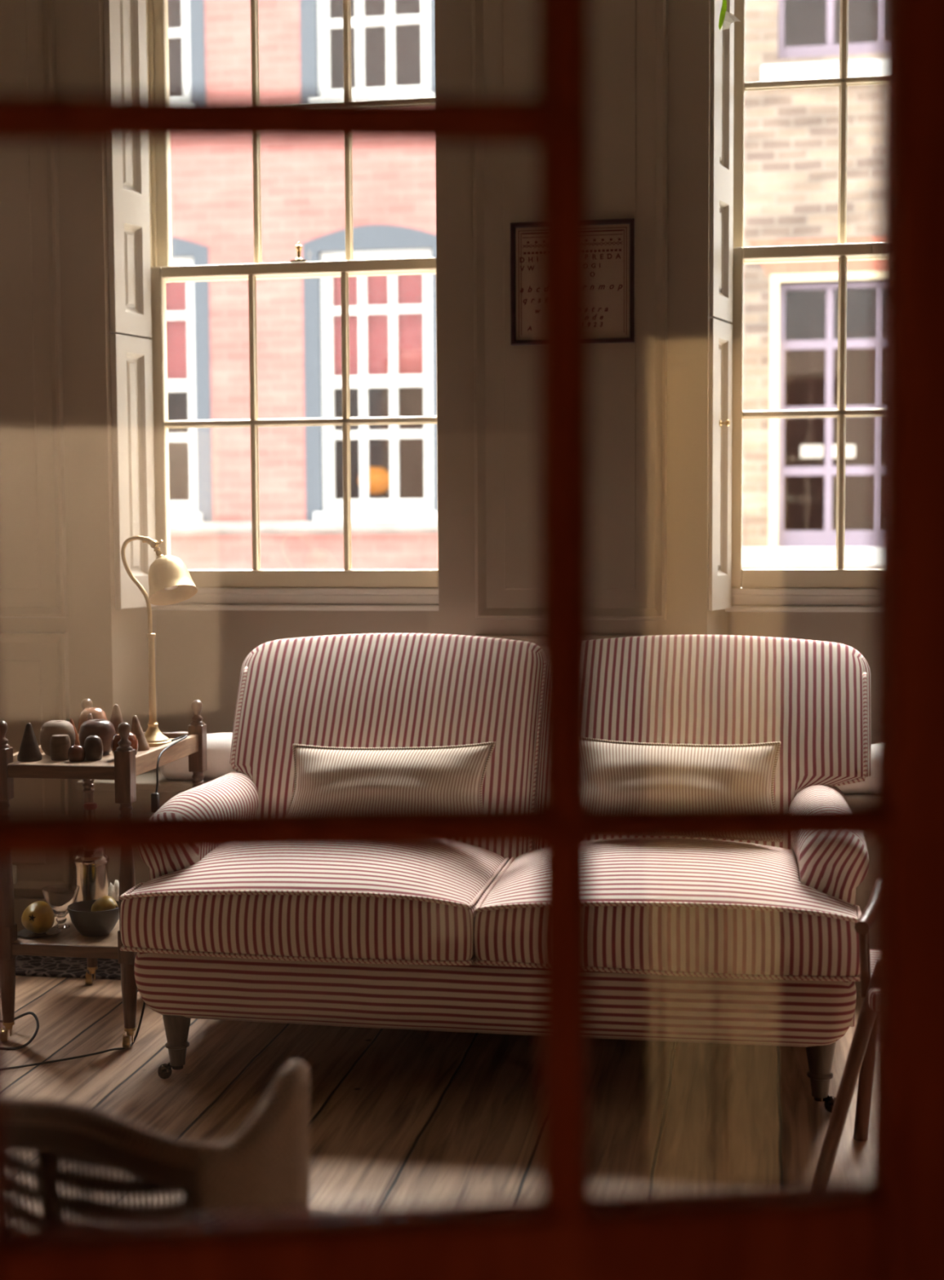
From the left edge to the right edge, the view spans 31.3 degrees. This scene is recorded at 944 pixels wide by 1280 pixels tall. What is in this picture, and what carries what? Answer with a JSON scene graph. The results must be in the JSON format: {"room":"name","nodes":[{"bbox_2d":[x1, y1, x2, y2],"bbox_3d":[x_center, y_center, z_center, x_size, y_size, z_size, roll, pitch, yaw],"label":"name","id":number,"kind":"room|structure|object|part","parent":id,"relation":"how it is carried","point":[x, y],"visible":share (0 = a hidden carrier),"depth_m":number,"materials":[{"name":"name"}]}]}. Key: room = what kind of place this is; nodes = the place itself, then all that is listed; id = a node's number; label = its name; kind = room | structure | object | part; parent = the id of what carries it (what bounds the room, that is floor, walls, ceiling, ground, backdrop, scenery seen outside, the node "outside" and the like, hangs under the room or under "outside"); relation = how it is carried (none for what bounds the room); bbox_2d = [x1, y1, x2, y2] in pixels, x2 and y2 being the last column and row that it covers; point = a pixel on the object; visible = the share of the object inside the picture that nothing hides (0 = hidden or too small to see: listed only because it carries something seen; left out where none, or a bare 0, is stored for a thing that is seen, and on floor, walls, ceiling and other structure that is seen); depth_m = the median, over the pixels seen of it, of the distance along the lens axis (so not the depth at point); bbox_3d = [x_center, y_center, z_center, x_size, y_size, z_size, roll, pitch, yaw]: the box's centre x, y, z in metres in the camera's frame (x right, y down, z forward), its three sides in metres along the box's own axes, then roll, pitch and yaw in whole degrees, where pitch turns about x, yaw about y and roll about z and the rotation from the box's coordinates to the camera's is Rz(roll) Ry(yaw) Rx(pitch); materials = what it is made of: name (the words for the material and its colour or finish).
{"room":"living room","nodes":[
{"label":"living room","id":0,"kind":"room"},
{"bbox_2d":[3,975,867,1225],"bbox_3d":[-0.665,1.150,2.788,6.950,0.060,5.800,0,4,10],"label":"floor","id":1,"kind":"structure","parent":0,"point":[397,1117],"depth_m":3.85,"materials":[{"name":"brown wood"}]},
{"bbox_2d":[4,1011,39,1049],"bbox_3d":[-1.193,0.989,4.313,0.192,0.064,0.226,0,4,10],"label":"cable","id":2,"kind":"object","parent":1,"relation":"on","point":[33,1014],"visible":0.82,"depth_m":4.28,"materials":[{"name":"black plastic"}]},
{"bbox_2d":[15,955,120,979],"bbox_3d":[-1.538,0.968,5.062,2.450,0.010,0.207,0,4,10],"label":"rug","id":3,"kind":"object","parent":1,"relation":"on","point":[30,966],"visible":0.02,"depth_m":4.97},
{"bbox_2d":[0,698,207,1048],"bbox_3d":[-0.977,0.595,4.507,0.370,0.821,0.596,0,4,10],"label":"table","id":4,"kind":"object","parent":1,"relation":"on","point":[122,766],"visible":0.66,"depth_m":4.25,"materials":[{"name":"brown wood"}]},
{"bbox_3d":[-1.184,0.539,4.266,0.044,0.537,0.044,0,4,10],"label":"post","id":5,"kind":"part","parent":4,"relation":"part of","materials":[{"name":"brown wood"}]},
{"bbox_3d":[-1.182,0.887,4.289,0.042,0.170,0.042,0,4,10],"label":"leg","id":6,"kind":"part","parent":4,"relation":"part of","materials":[{"name":"brown wood"}]},
{"bbox_2d":[17,722,42,761],"bbox_3d":[-1.129,0.258,4.296,0.062,0.096,0.062,0,4,10],"label":"cone","id":7,"kind":"object","parent":4,"relation":"on","point":[29,751],"visible":1,"depth_m":4.28,"materials":[{"name":"brown wood"}]},
{"bbox_2d":[17,927,61,937],"bbox_3d":[-1.118,0.756,4.349,0.112,0.006,0.112,0,4,10],"label":"saucer","id":8,"kind":"object","parent":4,"relation":"on","point":[53,931],"visible":0.8,"depth_m":4.34,"materials":[{"name":"grey ceramic"}]},
{"bbox_2d":[21,901,54,933],"bbox_3d":[-1.119,0.715,4.346,0.085,0.082,0.083,-4,5,-43],"label":"quince","id":9,"kind":"object","parent":8,"relation":"on","point":[38,917],"visible":1,"depth_m":4.32,"materials":[{"name":"yellow food"}]},
{"bbox_3d":[-1.139,0.303,4.519,0.020,0.049,0.509,0,4,10],"label":"rail","id":10,"kind":"part","parent":4,"relation":"part of","materials":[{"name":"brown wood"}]},
{"bbox_2d":[39,720,75,755],"bbox_3d":[-1.080,0.255,4.391,0.091,0.089,0.091,0,4,10],"label":"vessel","id":11,"kind":"object","parent":4,"relation":"on","point":[50,728],"visible":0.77,"depth_m":4.36,"materials":[{"name":"beige ceramic"}]},
{"bbox_2d":[41,884,79,929],"bbox_3d":[-1.076,0.702,4.413,0.097,0.105,0.097,0,4,10],"label":"glass","id":12,"kind":"object","parent":4,"relation":"on","point":[59,896],"visible":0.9,"depth_m":4.39,"materials":[{"name":"clear glass"}]},
{"bbox_2d":[49,734,71,760],"bbox_3d":[-1.052,0.274,4.305,0.052,0.062,0.052,0,4,10],"label":"vessel","id":13,"kind":"object","parent":4,"relation":"on","point":[60,744],"visible":0.96,"depth_m":4.28,"materials":[{"name":"brown wood"}]},
{"bbox_3d":[-1.025,0.330,4.219,0.286,0.034,0.022,0,4,10],"label":"rail","id":14,"kind":"part","parent":4,"relation":"part of","materials":[{"name":"brown wood"}]},
{"bbox_3d":[-1.023,0.782,4.248,0.286,0.031,0.021,0,4,10],"label":"rail","id":15,"kind":"part","parent":4,"relation":"part of","materials":[{"name":"brown wood"}]},
{"bbox_2d":[12,913,119,946],"bbox_3d":[-0.975,0.755,4.521,0.302,0.015,0.573,0,4,10],"label":"shelf","id":16,"kind":"object","parent":4,"relation":"attached to","point":[69,937],"depth_m":4.28,"materials":[{"name":"brown wood"}]},
{"bbox_2d":[70,718,79,745],"bbox_3d":[-1.054,0.251,4.488,0.034,0.085,0.030,0,4,10],"label":"cone","id":17,"kind":"object","parent":4,"relation":"on","point":[77,741],"visible":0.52,"depth_m":4.48,"materials":[{"name":"brown wood"}]},
{"bbox_2d":[67,745,84,761],"bbox_3d":[-1.003,0.287,4.276,0.044,0.040,0.044,0,4,10],"label":"vessel","id":18,"kind":"object","parent":4,"relation":"on","point":[75,753],"visible":1,"depth_m":4.26,"materials":[{"name":"brown wood"}]},
{"bbox_3d":[-1.091,0.503,4.801,0.044,0.537,0.044,0,4,10],"label":"post","id":19,"kind":"part","parent":4,"relation":"part of","materials":[{"name":"brown wood"}]},
{"bbox_2d":[87,713,93,719],"bbox_3d":[-1.016,0.244,4.488,0.047,0.098,0.047,0,4,10],"label":"cone","id":20,"kind":"object","parent":4,"relation":"on","point":[90,716],"visible":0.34,"depth_m":4.48,"materials":[{"name":"brown wood"}]},
{"bbox_2d":[73,802,109,902],"bbox_3d":[-1.015,0.590,4.494,0.095,0.316,0.095,0,4,10],"label":"flask","id":21,"kind":"object","parent":4,"relation":"on","point":[91,873],"visible":0.35,"depth_m":4.46,"materials":[{"name":"silver metal"}]},
{"bbox_3d":[-1.089,0.851,4.825,0.042,0.170,0.042,0,4,10],"label":"leg","id":22,"kind":"part","parent":4,"relation":"part of","materials":[{"name":"brown wood"}]},
{"bbox_2d":[77,706,107,731],"bbox_3d":[-1.028,0.236,4.569,0.081,0.103,0.081,0,4,10],"label":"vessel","id":23,"kind":"object","parent":4,"relation":"on","point":[97,713],"visible":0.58,"depth_m":4.54,"materials":[{"name":"orange ceramic"}]},
{"bbox_2d":[66,899,119,937],"bbox_3d":[-0.972,0.721,4.348,0.141,0.074,0.141,0,4,10],"label":"bowl","id":24,"kind":"object","parent":4,"relation":"on","point":[88,923],"visible":0.93,"depth_m":4.30,"materials":[{"name":"grey ceramic"}]},
{"bbox_2d":[90,895,118,911],"bbox_3d":[-0.942,0.693,4.343,0.077,0.067,0.068,0,4,10],"label":"quince","id":25,"kind":"object","parent":24,"relation":"in","point":[105,902],"visible":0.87,"depth_m":4.32,"materials":[{"name":"yellow food"}]},
{"bbox_2d":[83,735,102,760],"bbox_3d":[-0.966,0.274,4.300,0.049,0.062,0.049,0,4,10],"label":"vessel","id":26,"kind":"object","parent":4,"relation":"on","point":[93,745],"visible":1,"depth_m":4.28,"materials":[{"name":"brown wood"}]},
{"bbox_2d":[8,737,181,766],"bbox_3d":[-0.978,0.301,4.491,0.294,0.015,0.569,0,4,10],"label":"tray","id":27,"kind":"object","parent":4,"relation":"on","point":[108,760],"depth_m":4.25,"materials":[{"name":"brown wood"}]},
{"bbox_2d":[78,719,115,754],"bbox_3d":[-0.981,0.254,4.409,0.095,0.089,0.095,0,4,10],"label":"vessel","id":28,"kind":"object","parent":4,"relation":"on","point":[104,729],"visible":0.8,"depth_m":4.38,"materials":[{"name":"brown ceramic"}]},
{"bbox_2d":[4,535,197,1070],"bbox_3d":[-0.998,0.380,4.306,0.354,1.287,0.770,3,5,43],"label":"desk lamp","id":29,"kind":"object","parent":4,"relation":"on","point":[171,582],"visible":0.93,"depth_m":4.55,"materials":[{"name":"beige metal"}]},
{"bbox_3d":[-0.984,0.654,4.301,0.755,0.741,0.310,-3,5,-39],"label":"cord","id":30,"kind":"part","parent":29,"relation":"part of","materials":[{"name":"black plastic"}]},
{"bbox_3d":[-0.870,0.106,4.584,0.023,0.249,0.023,0,4,10],"label":"stem","id":31,"kind":"part","parent":29,"relation":"part of","materials":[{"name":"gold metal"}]},
{"bbox_2d":[151,792,159,808],"bbox_3d":[-0.812,0.417,4.318,0.020,0.050,0.016,0,4,10],"label":"switch","id":32,"kind":"object","parent":29,"relation":"attached to","point":[154,796],"depth_m":4.31,"materials":[{"name":"black plastic"}]},
{"bbox_3d":[-0.815,-0.171,4.535,0.051,0.074,0.050,0,4,10],"label":"bulb","id":33,"kind":"part","parent":29,"relation":"part of","materials":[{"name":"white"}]},
{"bbox_3d":[-0.806,-0.159,4.524,0.136,0.136,0.135,0,4,10],"label":"lamp shade","id":34,"kind":"part","parent":29,"relation":"part of","materials":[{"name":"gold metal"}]},
{"bbox_2d":[108,880,119,901],"bbox_3d":[-0.969,0.696,4.595,0.079,0.083,0.094,0,4,10],"label":"napkin","id":35,"kind":"object","parent":4,"relation":"on","point":[113,890],"visible":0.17,"depth_m":4.58,"materials":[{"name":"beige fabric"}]},
{"bbox_2d":[110,704,123,733],"bbox_3d":[-0.954,0.231,4.525,0.068,0.118,0.068,0,4,10],"label":"cone","id":36,"kind":"object","parent":4,"relation":"on","point":[116,718],"visible":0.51,"depth_m":4.51,"materials":[{"name":"brown wood"}]},
{"bbox_2d":[111,732,137,755],"bbox_3d":[-0.889,0.270,4.312,0.069,0.068,0.069,0,4,10],"label":"vessel","id":37,"kind":"object","parent":4,"relation":"on","point":[132,738],"visible":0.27,"depth_m":4.29,"materials":[{"name":"brown ceramic"}]},
{"bbox_3d":[-0.863,0.541,4.210,0.044,0.537,0.044,0,4,10],"label":"post","id":38,"kind":"part","parent":4,"relation":"part of","materials":[{"name":"brown wood"}]},
{"bbox_3d":[-0.861,0.889,4.233,0.042,0.170,0.042,0,4,10],"label":"leg","id":39,"kind":"part","parent":4,"relation":"part of","materials":[{"name":"brown wood"}]},
{"bbox_2d":[130,715,149,751],"bbox_3d":[-0.886,0.246,4.483,0.054,0.093,0.054,0,4,10],"label":"cone","id":40,"kind":"object","parent":4,"relation":"on","point":[143,745],"visible":0.73,"depth_m":4.47,"materials":[{"name":"brown wood"}]},
{"bbox_3d":[-0.930,0.285,4.764,0.286,0.049,0.018,0,4,10],"label":"rail","id":41,"kind":"part","parent":4,"relation":"part of","materials":[{"name":"brown wood"}]},
{"bbox_3d":[-0.817,0.305,4.463,0.020,0.049,0.509,0,4,10],"label":"rail","id":42,"kind":"part","parent":4,"relation":"part of","materials":[{"name":"brown wood"}]},
{"bbox_3d":[-0.769,0.505,4.746,0.044,0.537,0.044,0,4,10],"label":"post","id":43,"kind":"part","parent":4,"relation":"part of","materials":[{"name":"brown wood"}]},
{"bbox_2d":[75,767,210,887],"bbox_3d":[-0.612,0.687,5.171,1.105,0.545,0.395,0,4,10],"label":"window bench","id":44,"kind":"object","parent":1,"relation":"on","point":[104,797],"visible":0.17,"depth_m":5.06,"materials":[{"name":"brown paint"}]},
{"bbox_2d":[159,731,234,780],"bbox_3d":[-0.461,0.351,5.022,0.960,0.143,0.150,0,4,10],"label":"bolster","id":45,"kind":"object","parent":44,"relation":"on","point":[218,744],"visible":0.11,"depth_m":5.02,"materials":[{"name":"white fabric"}]},
{"bbox_2d":[5,1059,311,1235],"bbox_3d":[-0.333,0.838,2.178,0.581,0.642,0.430,-3,5,-37],"label":"wicker chair","id":46,"kind":"object","parent":1,"relation":"on","point":[264,1166],"visible":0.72,"depth_m":1.96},
{"bbox_3d":[-0.483,0.840,1.997,0.064,0.584,0.021,-4,5,-45],"label":"post","id":47,"kind":"part","parent":46,"relation":"part of","materials":[{"name":"wood"}]},
{"bbox_3d":[-0.319,0.862,1.975,0.021,0.542,0.057,0,4,10],"label":"post","id":48,"kind":"part","parent":46,"relation":"part of","materials":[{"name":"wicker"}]},
{"bbox_2d":[119,632,871,1112],"bbox_3d":[0.112,0.517,4.209,1.766,1.005,0.991,0,4,10],"label":"sofa","id":49,"kind":"object","parent":1,"relation":"on","point":[755,943],"visible":0.8,"depth_m":3.88,"materials":[{"name":"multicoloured fabric"}]},
{"bbox_3d":[-0.697,0.942,3.985,0.068,0.124,0.068,0,4,10],"label":"leg","id":50,"kind":"part","parent":49,"relation":"part of","materials":[{"name":"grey wood"}]},
{"bbox_3d":[-0.677,0.608,4.312,0.160,0.478,0.590,0,4,12],"label":"arm","id":51,"kind":"part","parent":49,"relation":"part of"},
{"bbox_2d":[120,849,506,960],"bbox_3d":[-0.355,0.594,4.134,0.834,0.222,0.673,0,4,10],"label":"seat cushion","id":52,"kind":"object","parent":49,"relation":"on","point":[411,905],"depth_m":3.84,"materials":[{"name":"fabric"}]},
{"bbox_3d":[-0.244,0.316,4.545,0.859,0.645,0.426,0,4,10],"label":"backrest","id":53,"kind":"part","parent":49,"relation":"part of","materials":[{"name":"fabric"}]},
{"bbox_2d":[288,741,495,806],"bbox_3d":[-0.214,0.370,4.240,0.540,0.229,0.214,0,4,10],"label":"cushion","id":54,"kind":"object","parent":49,"relation":"on","point":[323,775],"visible":0.65,"depth_m":4.19,"materials":[{"name":"beige fabric"}]},
{"bbox_2d":[473,843,859,976],"bbox_3d":[0.475,0.599,3.990,0.852,0.222,0.673,0,4,10],"label":"seat cushion","id":55,"kind":"object","parent":49,"relation":"on","point":[684,909],"depth_m":3.70,"materials":[{"name":"fabric"}]},
{"bbox_2d":[591,737,780,804],"bbox_3d":[0.499,0.362,4.129,0.521,0.238,0.216,0,4,10],"label":"cushion","id":56,"kind":"object","parent":49,"relation":"on","point":[623,772],"visible":0.49,"depth_m":4.08,"materials":[{"name":"beige fabric"}]},
{"bbox_3d":[0.605,0.321,4.398,0.861,0.645,0.426,0,4,10],"label":"backrest","id":57,"kind":"part","parent":49,"relation":"part of","materials":[{"name":"fabric"}]},
{"bbox_3d":[0.773,0.950,3.740,0.068,0.124,0.068,0,4,10],"label":"leg","id":58,"kind":"part","parent":49,"relation":"part of","materials":[{"name":"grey wood"}]},
{"bbox_3d":[0.848,0.617,4.048,0.160,0.478,0.590,0,4,8],"label":"arm","id":59,"kind":"part","parent":49,"relation":"part of"},
{"bbox_2d":[812,894,870,1182],"bbox_3d":[0.992,0.673,3.363,0.628,0.804,0.378,0,4,10],"label":"wooden armchair","id":60,"kind":"object","parent":1,"relation":"on","point":[856,1064],"visible":0.47,"depth_m":3.26,"materials":[{"name":"brown wood"}]},
{"bbox_3d":[0.732,0.851,3.264,0.151,0.466,0.060,0,4,10],"label":"leg","id":61,"kind":"part","parent":60,"relation":"part of","materials":[{"name":"red wood"}]},
{"bbox_3d":[0.838,0.871,3.561,0.058,0.380,0.030,0,4,10],"label":"leg","id":62,"kind":"part","parent":60,"relation":"part of","materials":[{"name":"red wood"}]},
{"bbox_3d":[0.807,0.533,3.387,0.035,0.051,0.312,1,4,20],"label":"armrest","id":63,"kind":"part","parent":60,"relation":"part of","materials":[{"name":"red wood"}]},
{"bbox_3d":[1.013,0.682,3.342,0.460,0.043,0.344,0,4,10],"label":"seat","id":64,"kind":"part","parent":60,"relation":"part of","materials":[{"name":"brown wood"}]},
{"bbox_3d":[0.763,0.626,3.273,0.020,0.134,0.050,0,4,2],"label":"arm post","id":65,"kind":"part","parent":60,"relation":"part of","materials":[{"name":"red wood"}]},
{"bbox_2d":[844,793,871,990],"bbox_3d":[1.161,0.698,4.863,1.105,0.545,0.395,0,4,10],"label":"window bench","id":66,"kind":"object","parent":1,"relation":"on","point":[863,890],"visible":0.02,"depth_m":4.69,"materials":[{"name":"brown paint"}]},
{"bbox_2d":[835,744,871,794],"bbox_3d":[1.313,0.362,4.715,0.960,0.143,0.150,0,4,10],"label":"bolster","id":67,"kind":"object","parent":66,"relation":"on","point":[864,787],"visible":0.02,"depth_m":4.70,"materials":[{"name":"white fabric"}]},
{"bbox_2d":[0,0,873,897],"bbox_3d":[-0.251,-0.761,5.256,6.900,3.420,0.550,0,4,10],"label":"wall","id":68,"kind":"structure","parent":0,"point":[200,655],"depth_m":5.05,"materials":[{"name":"paint"}]},
{"bbox_2d":[12,864,17,884],"bbox_3d":[-1.451,0.737,5.281,0.050,0.065,0.012,0,4,10],"label":"socket plate","id":69,"kind":"object","parent":68,"relation":"attached to","point":[14,867],"visible":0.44,"depth_m":5.27,"materials":[{"name":"grey"}]},
{"bbox_2d":[0,0,67,617],"bbox_3d":[-1.515,-1.113,5.161,0.528,2.092,0.022,0,4,10],"label":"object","id":70,"kind":"structure","parent":68,"relation":"attached to","point":[33,572],"depth_m":5.15,"materials":[{"name":"paint"}]},
{"bbox_2d":[0,631,73,891],"bbox_3d":[-1.506,0.380,5.261,0.528,0.815,0.022,0,4,10],"label":"wall panel","id":71,"kind":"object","parent":68,"relation":"attached to","point":[34,686],"depth_m":5.23,"materials":[{"name":"paint"}]},
{"bbox_2d":[13,897,75,937],"bbox_3d":[-1.485,0.882,5.293,0.765,0.150,0.018,0,4,10],"label":"baseboard","id":72,"kind":"structure","parent":68,"relation":"attached to","point":[21,904],"depth_m":5.27,"materials":[{"name":"paint"}]},
{"bbox_2d":[103,0,438,610],"bbox_3d":[-0.534,-1.126,5.339,1.170,2.140,0.635,0,4,10],"label":"window","id":73,"kind":"structure","parent":68,"relation":"in","point":[139,193],"depth_m":5.24,"materials":[{"name":"beige paint"}]},
{"bbox_2d":[103,0,151,337],"bbox_3d":[-1.056,-1.522,5.170,0.021,1.161,0.180,2,4,27],"label":"shutter","id":74,"kind":"object","parent":73,"relation":"attached to","point":[130,270],"depth_m":5.18,"materials":[{"name":"beige paint"}]},
{"bbox_3d":[-1.053,-1.705,5.162,0.017,0.655,0.090,2,4,27],"label":"shutter panel","id":75,"kind":"part","parent":73,"relation":"part of","materials":[{"name":"beige paint"}]},
{"bbox_2d":[110,333,156,608],"bbox_3d":[-1.051,-0.519,5.237,0.021,0.838,0.180,2,4,27],"label":"shutter","id":76,"kind":"object","parent":73,"relation":"attached to","point":[133,360],"depth_m":5.24,"materials":[{"name":"beige paint"}]},
{"bbox_3d":[-1.050,-1.144,5.199,0.017,0.270,0.090,2,4,27],"label":"shutter panel","id":77,"kind":"part","parent":73,"relation":"part of","materials":[{"name":"beige paint"}]},
{"bbox_3d":[-1.047,-0.544,5.239,0.017,0.687,0.090,2,4,27],"label":"shutter panel","id":78,"kind":"part","parent":73,"relation":"part of","materials":[{"name":"beige paint"}]},
{"bbox_3d":[-0.528,-1.153,5.294,1.067,2.080,0.158,0,4,10],"label":"frame","id":79,"kind":"part","parent":73,"relation":"part of","materials":[{"name":"beige paint"}]},
{"bbox_3d":[-0.536,-0.667,5.258,0.965,1.008,0.044,0,4,10],"label":"sash","id":80,"kind":"part","parent":73,"relation":"part of","materials":[{"name":"beige paint"}]},
{"bbox_3d":[-0.530,-1.639,5.256,0.965,1.005,0.044,0,4,10],"label":"sash","id":81,"kind":"part","parent":73,"relation":"part of","materials":[{"name":"beige paint"}]},
{"bbox_3d":[-0.548,-0.133,5.356,1.022,0.070,0.180,0,4,10],"label":"sill","id":82,"kind":"part","parent":73,"relation":"part of","materials":[{"name":"beige paint"}]},
{"bbox_2d":[475,634,652,645],"bbox_3d":[0.288,0.391,4.950,0.562,0.815,0.022,0,4,10],"label":"trim","id":83,"kind":"structure","parent":68,"relation":"attached to","point":[534,638],"depth_m":4.94,"materials":[{"name":"paint"}]},
{"bbox_2d":[471,0,667,620],"bbox_3d":[0.279,-1.102,4.850,0.562,2.092,0.022,0,4,10],"label":"wall panel","id":84,"kind":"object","parent":68,"relation":"attached to","point":[628,38],"depth_m":4.86,"materials":[{"name":"paint"}]},
{"bbox_2d":[510,217,634,345],"bbox_3d":[0.289,-1.029,4.849,0.357,0.350,0.020,0,4,10],"label":"framed piece","id":85,"kind":"object","parent":68,"relation":"attached to","point":[611,240],"visible":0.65,"depth_m":4.84,"materials":[{"name":"paper"}]},
{"bbox_2d":[718,0,740,30],"bbox_3d":[0.725,-1.923,4.723,0.070,0.423,0.024,-1,4,-8],"label":"flower","id":86,"kind":"object","parent":68,"relation":"hanging from","point":[726,18],"visible":1,"depth_m":4.73,"materials":[{"name":"white plant"}]},
{"bbox_2d":[708,0,878,612],"bbox_3d":[1.240,-1.115,5.032,1.170,2.140,0.635,0,4,10],"label":"window","id":87,"kind":"structure","parent":68,"relation":"in","point":[731,588],"depth_m":4.97,"materials":[{"name":"beige paint"}]},
{"bbox_2d":[708,318,732,610],"bbox_3d":[0.723,-0.508,4.930,0.021,0.838,0.180,2,4,27],"label":"shutter","id":88,"kind":"object","parent":87,"relation":"attached to","point":[720,525],"depth_m":4.94,"materials":[{"name":"beige paint"}]},
{"bbox_2d":[709,0,733,322],"bbox_3d":[0.717,-1.512,4.863,0.021,1.161,0.180,2,4,27],"label":"shutter","id":89,"kind":"object","parent":87,"relation":"attached to","point":[722,69],"depth_m":4.88,"materials":[{"name":"beige paint"}]},
{"bbox_3d":[0.727,-0.533,4.932,0.017,0.687,0.090,2,4,27],"label":"shutter panel","id":90,"kind":"part","parent":87,"relation":"part of","materials":[{"name":"beige paint"}]},
{"bbox_3d":[0.723,-1.133,4.892,0.017,0.270,0.090,2,4,27],"label":"shutter panel","id":91,"kind":"part","parent":87,"relation":"part of","materials":[{"name":"beige paint"}]},
{"bbox_3d":[0.740,-0.635,4.929,0.030,0.020,0.020,2,4,27],"label":"shutter knob","id":92,"kind":"part","parent":87,"relation":"part of","materials":[{"name":"gold metal"}]},
{"bbox_3d":[0.720,-1.695,4.854,0.017,0.655,0.090,2,4,27],"label":"shutter panel","id":93,"kind":"part","parent":87,"relation":"part of","materials":[{"name":"beige paint"}]},
{"bbox_3d":[1.225,-0.122,5.048,1.022,0.070,0.180,0,4,10],"label":"sill","id":94,"kind":"part","parent":87,"relation":"part of","materials":[{"name":"beige paint"}]},
{"bbox_3d":[1.238,-0.656,4.951,0.965,1.008,0.044,0,4,10],"label":"sash","id":95,"kind":"part","parent":87,"relation":"part of","materials":[{"name":"beige paint"}]},
{"bbox_3d":[1.243,-1.629,4.949,0.965,1.005,0.044,0,4,10],"label":"sash","id":96,"kind":"part","parent":87,"relation":"part of","materials":[{"name":"beige paint"}]},
{"bbox_3d":[-0.911,-0.464,0.863,6.286,3.420,1.961,0,4,10],"label":"wall","id":97,"kind":"structure","parent":0,"visible":0},
{"bbox_2d":[0,0,943,1279],"bbox_3d":[-0.012,0.193,1.013,0.752,2.080,0.044,-1,4,-7],"label":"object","id":98,"kind":"structure","parent":97,"relation":"in","point":[891,1227],"depth_m":1.00,"materials":[{"name":"red wood"}]},
{"bbox_3d":[-0.011,0.427,1.029,0.532,0.160,0.044,-1,4,-7],"label":"lock rail","id":99,"kind":"part","parent":98,"relation":"part of","materials":[{"name":"red wood"}]},
{"label":"outside","id":100,"kind":"structure","parent":0,"visible":0},
{"bbox_3d":[0.697,2.187,9.946,26.000,0.100,8.500,0,4,10],"label":"pavement","id":101,"kind":"object","parent":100,"visible":0},
{"bbox_2d":[165,0,437,569],"bbox_3d":[-4.059,-2.482,14.204,9.507,8.700,1.070,0,4,10],"label":"brick building","id":102,"kind":"structure","parent":101,"relation":"on","point":[392,319],"depth_m":13.33,"materials":[{"name":"red brick"}]},
{"bbox_2d":[165,264,187,379],"bbox_3d":[-2.632,-2.578,13.667,0.868,1.006,0.015,0,4,10],"label":"blind","id":103,"kind":"object","parent":102,"relation":"hanging from","point":[175,292],"depth_m":13.62,"materials":[{"name":"red"}]},
{"bbox_2d":[357,466,390,499],"bbox_3d":[-0.795,-1.137,13.794,0.280,0.565,0.280,0,4,10],"label":"globe lamp","id":104,"kind":"object","parent":102,"relation":"in","point":[379,477],"visible":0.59,"depth_m":13.69,"materials":[{"name":"orange glass"}]},
{"bbox_2d":[332,257,423,376],"bbox_3d":[-0.729,-2.566,13.337,0.868,1.006,0.015,0,4,10],"label":"blind","id":105,"kind":"object","parent":102,"relation":"hanging from","point":[410,287],"depth_m":13.33,"materials":[{"name":"red"}]},
{"bbox_2d":[741,0,879,570],"bbox_3d":[3.613,-2.449,13.071,6.000,8.700,1.580,0,4,10],"label":"brick building","id":106,"kind":"structure","parent":101,"relation":"on","point":[791,135],"depth_m":12.68,"materials":[{"name":"beige brick"}]},
{"bbox_3d":[2.911,-0.626,12.645,1.844,0.136,0.260,0,4,10],"label":"window sill","id":107,"kind":"part","parent":106,"relation":"part of","materials":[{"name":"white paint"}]},
{"bbox_2d":[800,289,822,457],"bbox_3d":[2.703,-2.143,13.382,0.180,1.386,0.080,0,4,10],"label":"lamp","id":108,"kind":"object","parent":106,"relation":"hanging from","point":[815,451],"visible":0.96,"depth_m":13.38,"materials":[{"name":"white"}]},
{"bbox_2d":[800,444,822,457],"bbox_3d":[2.706,-1.504,13.425,0.180,0.104,0.080,0,4,10],"label":"diffuser","id":109,"kind":"object","parent":108,"relation":"attached to","point":[815,451],"depth_m":13.39,"materials":[{"name":"white"}]},
{"bbox_3d":[2.850,-4.184,12.435,1.412,0.131,0.220,0,4,10],"label":"window sill","id":110,"kind":"part","parent":106,"relation":"part of","materials":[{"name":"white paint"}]},
{"bbox_2d":[831,444,855,457],"bbox_3d":[2.939,-2.140,13.341,0.201,1.389,0.080,0,4,10],"label":"lamp","id":111,"kind":"object","parent":106,"relation":"hanging from","point":[850,451],"visible":0.4,"depth_m":13.34,"materials":[{"name":"white"}]}
]}

